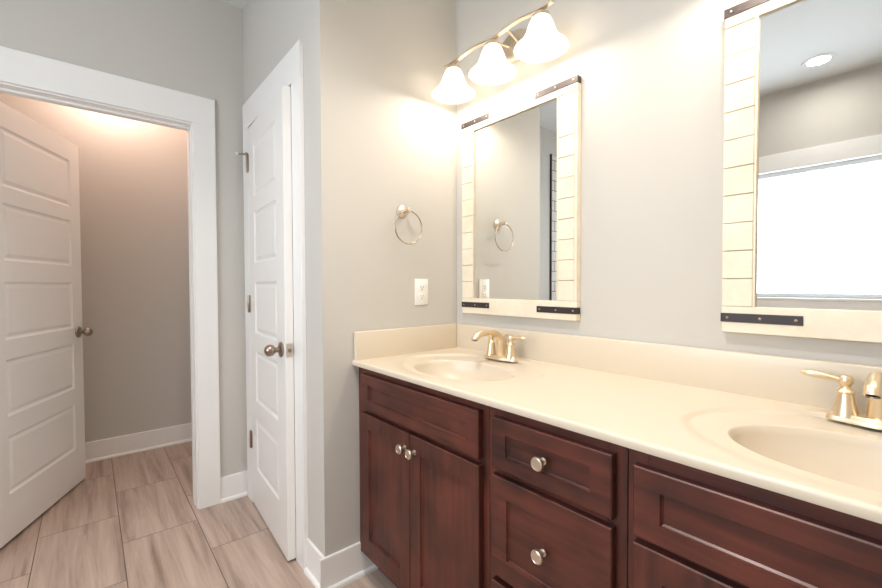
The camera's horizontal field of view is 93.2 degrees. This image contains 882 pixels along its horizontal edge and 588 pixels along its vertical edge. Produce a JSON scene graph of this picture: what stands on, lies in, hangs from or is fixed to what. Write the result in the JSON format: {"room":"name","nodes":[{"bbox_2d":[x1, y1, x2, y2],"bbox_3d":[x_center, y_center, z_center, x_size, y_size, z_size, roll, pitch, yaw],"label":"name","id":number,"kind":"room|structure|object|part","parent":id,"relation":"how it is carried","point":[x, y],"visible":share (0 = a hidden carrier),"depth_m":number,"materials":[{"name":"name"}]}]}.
{"room":"bathroom","nodes":[
{"label":"bathroom","id":0,"kind":"room"},
{"bbox_2d":[0,93,191,442],"bbox_3d":[-2.492,-0.225,2.683,1.850,2.686,0.100,-1,2,-40],"label":"wall","id":1,"kind":"structure","parent":0,"point":[133,180],"depth_m":2.90,"materials":[{"name":"grey paint"}]},
{"bbox_2d":[85,423,191,462],"bbox_3d":[-2.449,1.052,2.664,1.650,0.133,0.022,-1,2,-40],"label":"baseboard","id":2,"kind":"structure","parent":1,"relation":"attached to","point":[108,448],"depth_m":2.93,"materials":[{"name":"white paint"}]},
{"bbox_2d":[0,0,294,476],"bbox_3d":[-1.698,-0.210,1.881,2.870,2.686,0.120,-1,2,-40],"label":"wall","id":3,"kind":"structure","parent":0,"point":[194,47],"depth_m":2.16,"materials":[{"name":"grey paint"}]},
{"bbox_2d":[0,101,92,547],"bbox_3d":[-2.055,0.124,2.129,0.174,1.981,0.774,-1,1,-17],"label":"door","id":4,"kind":"structure","parent":3,"relation":"in","point":[42,418],"depth_m":2.10,"materials":[{"name":"white paint"}]},
{"bbox_3d":[-2.098,0.223,2.460,0.070,0.066,0.066,-1,1,-17],"label":"knob","id":5,"kind":"part","parent":4,"relation":"part of","materials":[{"name":"silver metal"}]},
{"bbox_2d":[0,46,220,509],"bbox_3d":[-1.619,0.059,1.952,1.003,2.144,0.156,-1,2,-40],"label":"door frame","id":6,"kind":"structure","parent":3,"relation":"attached to","point":[22,74],"depth_m":2.15,"materials":[{"name":"white paint"}]},
{"bbox_2d":[220,470,247,502],"bbox_3d":[-1.130,1.056,2.291,0.147,0.133,0.022,-1,2,-40],"label":"baseboard","id":7,"kind":"structure","parent":3,"relation":"attached to","point":[233,486],"depth_m":2.29,"materials":[{"name":"white paint"}]},
{"bbox_2d":[0,441,396,587],"bbox_3d":[-1.141,1.186,1.233,3.100,0.080,4.250,-1,2,-40],"label":"floor","id":8,"kind":"structure","parent":0,"point":[133,521],"depth_m":1.92,"materials":[{"name":"brown tile"}]},
{"bbox_2d":[359,367,489,587],"bbox_3d":[0.086,0.709,1.559,0.580,0.851,0.712,-1,2,-40],"label":"base cabinet","id":9,"kind":"object","parent":8,"relation":"on","point":[424,452],"visible":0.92,"depth_m":1.33,"materials":[{"name":"brown wood"}]},
{"bbox_3d":[-0.079,1.004,1.404,0.019,0.070,0.608,-1,2,-40],"label":"frame rail","id":10,"kind":"part","parent":9,"relation":"part of","materials":[{"name":"brown wood"}]},
{"bbox_3d":[-0.200,0.728,1.509,0.020,0.537,0.318,-1,2,-40],"label":"cabinet door","id":11,"kind":"part","parent":9,"relation":"part of","materials":[{"name":"brown wood"}]},
{"bbox_3d":[-0.131,0.513,1.384,0.028,0.033,0.033,-1,2,-40],"label":"knob","id":12,"kind":"part","parent":9,"relation":"part of","materials":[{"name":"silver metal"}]},
{"bbox_3d":[-0.097,0.514,1.343,0.028,0.033,0.033,-1,2,-40],"label":"knob","id":13,"kind":"part","parent":9,"relation":"part of","materials":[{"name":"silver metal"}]},
{"bbox_3d":[-0.098,0.379,1.379,0.020,0.133,0.636,-1,2,-40],"label":"false drawer","id":14,"kind":"part","parent":9,"relation":"part of","materials":[{"name":"brown wood"}]},
{"bbox_3d":[-0.081,0.313,1.389,0.019,0.051,0.608,-1,2,-40],"label":"frame rail","id":15,"kind":"part","parent":9,"relation":"part of","materials":[{"name":"brown wood"}]},
{"bbox_3d":[-0.081,0.449,1.392,0.019,0.060,0.608,-1,2,-40],"label":"frame rail","id":16,"kind":"part","parent":9,"relation":"part of","materials":[{"name":"brown wood"}]},
{"bbox_3d":[0.007,0.733,1.264,0.020,0.537,0.318,-1,2,-40],"label":"cabinet door","id":17,"kind":"part","parent":9,"relation":"part of","materials":[{"name":"brown wood"}]},
{"bbox_2d":[352,323,881,523],"bbox_3d":[0.443,0.278,1.144,0.560,0.238,1.798,-1,2,-40],"label":"countertop","id":18,"kind":"structure","parent":9,"relation":"on","point":[757,420],"depth_m":1.04,"materials":[{"name":"beige stone"}]},
{"bbox_2d":[414,360,515,380],"bbox_3d":[0.077,0.331,1.512,0.296,0.118,0.430,-1,2,-40],"label":"sink basin","id":19,"kind":"object","parent":18,"relation":"in","point":[448,370],"depth_m":1.65,"materials":[{"name":"beige ceramic"}]},
{"bbox_2d":[471,329,525,361],"bbox_3d":[0.215,0.199,1.672,0.207,0.126,0.203,0,1,-2],"label":"faucet","id":20,"kind":"object","parent":18,"relation":"on","point":[500,353],"visible":1,"depth_m":1.64,"materials":[{"name":"beige metal"}]},
{"bbox_3d":[0.188,0.195,1.631,0.183,0.116,0.041,-1,2,-40],"label":"spout","id":21,"kind":"part","parent":20,"relation":"part of","materials":[{"name":"beige metal"}]},
{"bbox_3d":[0.207,0.206,1.715,0.047,0.090,0.047,-1,2,-40],"label":"handle","id":22,"kind":"part","parent":20,"relation":"part of","materials":[{"name":"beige metal"}]},
{"bbox_3d":[0.240,0.253,1.677,0.062,0.017,0.164,-1,2,-40],"label":"plate","id":23,"kind":"part","parent":20,"relation":"part of","materials":[{"name":"beige metal"}]},
{"bbox_3d":[0.261,0.204,1.694,0.014,0.093,0.014,-1,2,-40],"label":"lift rod","id":24,"kind":"part","parent":20,"relation":"part of","materials":[{"name":"beige metal"}]},
{"bbox_3d":[0.273,0.207,1.637,0.047,0.090,0.047,-1,2,-40],"label":"handle","id":25,"kind":"part","parent":20,"relation":"part of","materials":[{"name":"beige metal"}]},
{"bbox_3d":[0.296,0.169,1.603,0.021,0.019,0.070,-1,2,-40],"label":"lever","id":26,"kind":"part","parent":20,"relation":"part of","materials":[{"name":"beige metal"}]},
{"bbox_2d":[727,425,881,492],"bbox_3d":[0.747,0.347,0.717,0.296,0.118,0.430,-1,2,-40],"label":"sink basin","id":27,"kind":"object","parent":18,"relation":"in","point":[848,459],"depth_m":0.85,"materials":[{"name":"beige ceramic"}]},
{"bbox_2d":[800,369,881,429],"bbox_3d":[0.892,0.214,0.868,0.207,0.126,0.203,0,1,-2],"label":"faucet","id":28,"kind":"object","parent":18,"relation":"on","point":[845,409],"visible":1,"depth_m":0.89,"materials":[{"name":"beige metal"}]},
{"bbox_3d":[0.856,0.182,0.939,0.021,0.019,0.070,-1,2,-40],"label":"lever","id":29,"kind":"part","parent":28,"relation":"part of","materials":[{"name":"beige metal"}]},
{"bbox_3d":[0.885,0.222,0.912,0.047,0.090,0.047,-1,2,-40],"label":"handle","id":30,"kind":"part","parent":28,"relation":"part of","materials":[{"name":"beige metal"}]},
{"bbox_3d":[0.918,0.269,0.874,0.062,0.017,0.164,-1,2,-40],"label":"plate","id":31,"kind":"part","parent":28,"relation":"part of","materials":[{"name":"beige metal"}]},
{"bbox_3d":[0.865,0.210,0.828,0.183,0.116,0.041,-1,2,-40],"label":"spout","id":32,"kind":"part","parent":28,"relation":"part of","materials":[{"name":"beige metal"}]},
{"bbox_2d":[490,407,628,587],"bbox_3d":[0.438,0.717,1.142,0.580,0.851,0.377,-1,2,-40],"label":"base cabinet","id":33,"kind":"object","parent":8,"relation":"on","point":[559,497],"visible":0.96,"depth_m":0.95,"materials":[{"name":"brown wood"}]},
{"bbox_3d":[0.246,0.880,0.983,0.020,0.254,0.329,-1,2,-40],"label":"drawer","id":34,"kind":"part","parent":33,"relation":"part of","materials":[{"name":"brown wood"}]},
{"bbox_3d":[0.227,0.603,0.962,0.028,0.033,0.033,-1,2,-40],"label":"knob","id":35,"kind":"part","parent":33,"relation":"part of","materials":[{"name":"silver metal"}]},
{"bbox_3d":[0.226,0.388,0.957,0.028,0.033,0.033,-1,2,-40],"label":"knob","id":36,"kind":"part","parent":33,"relation":"part of","materials":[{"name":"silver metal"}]},
{"bbox_3d":[0.245,0.604,0.977,0.020,0.262,0.329,-1,2,-40],"label":"drawer","id":37,"kind":"part","parent":33,"relation":"part of","materials":[{"name":"brown wood"}]},
{"bbox_3d":[0.245,0.389,0.972,0.020,0.133,0.329,-1,2,-40],"label":"drawer","id":38,"kind":"part","parent":33,"relation":"part of","materials":[{"name":"brown wood"}]},
{"bbox_3d":[0.261,0.457,0.987,0.019,0.060,0.292,-1,2,-40],"label":"frame rail","id":39,"kind":"part","parent":33,"relation":"part of","materials":[{"name":"brown wood"}]},
{"bbox_3d":[0.260,0.321,0.984,0.019,0.051,0.292,-1,2,-40],"label":"frame rail","id":40,"kind":"part","parent":33,"relation":"part of","materials":[{"name":"brown wood"}]},
{"bbox_2d":[628,448,881,587],"bbox_3d":[0.786,0.725,0.729,0.580,0.851,0.701,-1,2,-40],"label":"base cabinet","id":41,"kind":"object","parent":8,"relation":"on","point":[689,527],"visible":0.62,"depth_m":0.69,"materials":[{"name":"brown wood"}]},
{"bbox_3d":[0.482,0.747,0.701,0.020,0.530,0.317,-1,2,-40],"label":"cabinet door","id":42,"kind":"part","parent":41,"relation":"part of","materials":[{"name":"brown wood"}]},
{"bbox_3d":[0.600,0.465,0.584,0.019,0.060,0.595,-1,2,-40],"label":"frame rail","id":43,"kind":"part","parent":41,"relation":"part of","materials":[{"name":"brown wood"}]},
{"bbox_3d":[0.600,0.329,0.581,0.019,0.051,0.595,-1,2,-40],"label":"frame rail","id":44,"kind":"part","parent":41,"relation":"part of","materials":[{"name":"brown wood"}]},
{"bbox_2d":[221,0,246,8],"bbox_3d":[-1.150,-1.579,1.171,3.100,0.080,4.250,-1,2,-40],"label":"ceiling","id":45,"kind":"structure","parent":0,"point":[238,3],"depth_m":2.24,"materials":[{"name":"white paint"}]},
{"bbox_2d":[243,0,313,543],"bbox_3d":[-0.759,-0.216,2.011,0.100,2.686,0.890,-1,2,-40],"label":"wall","id":46,"kind":"structure","parent":0,"point":[271,28],"depth_m":1.76,"materials":[{"name":"grey paint"}]},
{"bbox_2d":[235,85,295,560],"bbox_3d":[-0.825,0.127,1.994,0.174,1.978,0.660,-1,2,-37],"label":"door","id":47,"kind":"structure","parent":46,"relation":"in","point":[269,156],"depth_m":1.87,"materials":[{"name":"white paint"}]},
{"bbox_3d":[-0.705,0.236,1.751,0.070,0.066,0.066,-1,2,-37],"label":"knob","id":48,"kind":"part","parent":47,"relation":"part of","materials":[{"name":"silver metal"}]},
{"bbox_3d":[-0.632,0.235,1.740,0.025,0.057,0.002,-1,2,-37],"label":"latch plate","id":49,"kind":"part","parent":47,"relation":"part of","materials":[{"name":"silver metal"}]},
{"bbox_2d":[242,40,307,569],"bbox_3d":[-0.773,0.055,2.021,0.118,2.144,0.799,-1,2,-40],"label":"door frame","id":50,"kind":"structure","parent":46,"relation":"attached to","point":[289,71],"depth_m":1.72,"materials":[{"name":"white paint"}]},
{"bbox_2d":[304,538,323,587],"bbox_3d":[-0.501,1.068,1.644,0.022,0.133,0.156,-1,2,-40],"label":"baseboard","id":51,"kind":"structure","parent":46,"relation":"attached to","point":[313,555],"depth_m":1.65,"materials":[{"name":"white paint"}]},
{"bbox_2d":[309,0,456,556],"bbox_3d":[-0.217,-0.213,1.821,0.683,2.686,0.100,-1,2,-40],"label":"wall","id":52,"kind":"structure","parent":0,"point":[380,140],"depth_m":1.68,"materials":[{"name":"grey paint"}]},
{"bbox_2d":[319,542,377,587],"bbox_3d":[-0.354,1.068,1.651,0.255,0.133,0.022,-1,2,-40],"label":"baseboard","id":53,"kind":"structure","parent":52,"relation":"attached to","point":[341,568],"depth_m":1.63,"materials":[{"name":"white paint"}]},
{"bbox_2d":[394,205,421,244],"bbox_3d":[-0.148,-0.295,1.771,0.145,0.173,0.064,-1,2,-40],"label":"towel ring","id":54,"kind":"object","parent":52,"relation":"attached to","point":[402,211],"visible":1,"depth_m":1.77,"materials":[{"name":"silver metal"}]},
{"bbox_3d":[-0.148,-0.354,1.770,0.054,0.054,0.064,-1,2,-40],"label":"wall post","id":55,"kind":"part","parent":54,"relation":"part of","materials":[{"name":"gold metal"}]},
{"bbox_2d":[415,279,427,304],"bbox_3d":[-0.087,-0.010,1.864,0.072,0.116,0.007,-1,2,-40],"label":"wall outlet","id":56,"kind":"object","parent":52,"relation":"attached to","point":[421,285],"visible":1,"depth_m":1.86,"materials":[{"name":"white plastic"}]},
{"bbox_2d":[419,284,424,290],"bbox_3d":[-0.086,-0.030,1.862,0.033,0.029,0.003,-1,2,-40],"label":"receptacle","id":57,"kind":"object","parent":56,"relation":"attached to","point":[421,286],"depth_m":1.86,"materials":[{"name":"grey plastic"}]},
{"bbox_2d":[419,293,424,299],"bbox_3d":[-0.086,0.010,1.863,0.033,0.029,0.003,-1,2,-40],"label":"receptacle","id":58,"kind":"object","parent":56,"relation":"attached to","point":[421,295],"depth_m":1.86,"materials":[{"name":"grey plastic"}]},
{"bbox_2d":[456,0,881,365],"bbox_3d":[0.369,-0.213,1.733,0.100,2.686,3.010,-1,2,-40],"label":"wall","id":59,"kind":"structure","parent":0,"point":[651,72],"depth_m":1.33,"materials":[{"name":"grey paint"}]},
{"bbox_2d":[432,0,568,103],"bbox_3d":[0.217,-0.964,1.634,0.232,0.216,0.640,-1,2,-40],"label":"vanity light","id":60,"kind":"object","parent":59,"relation":"attached to","point":[541,42],"visible":1,"depth_m":1.60,"materials":[{"name":"white glass"}]},
{"bbox_3d":[0.053,-0.911,1.794,0.185,0.104,0.185,-1,2,-40],"label":"lamp shade","id":61,"kind":"part","parent":60,"relation":"part of","materials":[{"name":"white glass"}]},
{"bbox_3d":[0.200,-0.924,1.620,0.054,0.066,0.054,-1,2,-40],"label":"bulb","id":62,"kind":"part","parent":60,"relation":"part of","materials":[{"name":"white glass"}]},
{"bbox_3d":[0.200,-0.907,1.621,0.185,0.104,0.185,-1,2,-40],"label":"lamp shade","id":63,"kind":"part","parent":60,"relation":"part of","materials":[{"name":"white glass"}]},
{"bbox_3d":[0.275,-1.011,1.628,0.011,0.019,0.128,1,1,32],"label":"arm","id":64,"kind":"part","parent":60,"relation":"part of","materials":[{"name":"gold metal"}]},
{"bbox_3d":[0.346,-0.921,1.446,0.054,0.066,0.054,-1,2,-40],"label":"bulb","id":65,"kind":"part","parent":60,"relation":"part of","materials":[{"name":"white glass"}]},
{"bbox_3d":[0.347,-0.904,1.447,0.185,0.104,0.185,-1,2,-40],"label":"lamp shade","id":66,"kind":"part","parent":60,"relation":"part of","materials":[{"name":"white glass"}]},
{"bbox_2d":[461,74,580,320],"bbox_3d":[0.298,-0.345,1.713,0.029,0.874,0.601,-1,2,-40],"label":"wall mirror","id":67,"kind":"object","parent":59,"relation":"attached to","point":[521,158],"visible":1,"depth_m":1.66,"materials":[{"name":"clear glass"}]},
{"bbox_2d":[474,98,559,300],"bbox_3d":[0.295,-0.353,1.716,0.003,0.758,0.447,-1,2,-40],"label":"mirror glass","id":68,"kind":"object","parent":67,"relation":"on","point":[517,151],"depth_m":1.69,"materials":[{"name":"grey"}]},
{"bbox_2d":[455,323,881,412],"bbox_3d":[0.649,0.213,1.317,0.019,0.118,1.796,-1,2,-40],"label":"backsplash","id":69,"kind":"structure","parent":59,"relation":"attached to","point":[778,378],"depth_m":1.20,"materials":[{"name":"beige stone"}]},
{"bbox_2d":[720,0,881,342],"bbox_3d":[0.970,-0.329,0.916,0.029,0.874,0.601,-1,2,-40],"label":"wall mirror","id":70,"kind":"object","parent":59,"relation":"attached to","point":[802,242],"visible":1,"depth_m":1.02,"materials":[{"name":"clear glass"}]}
]}

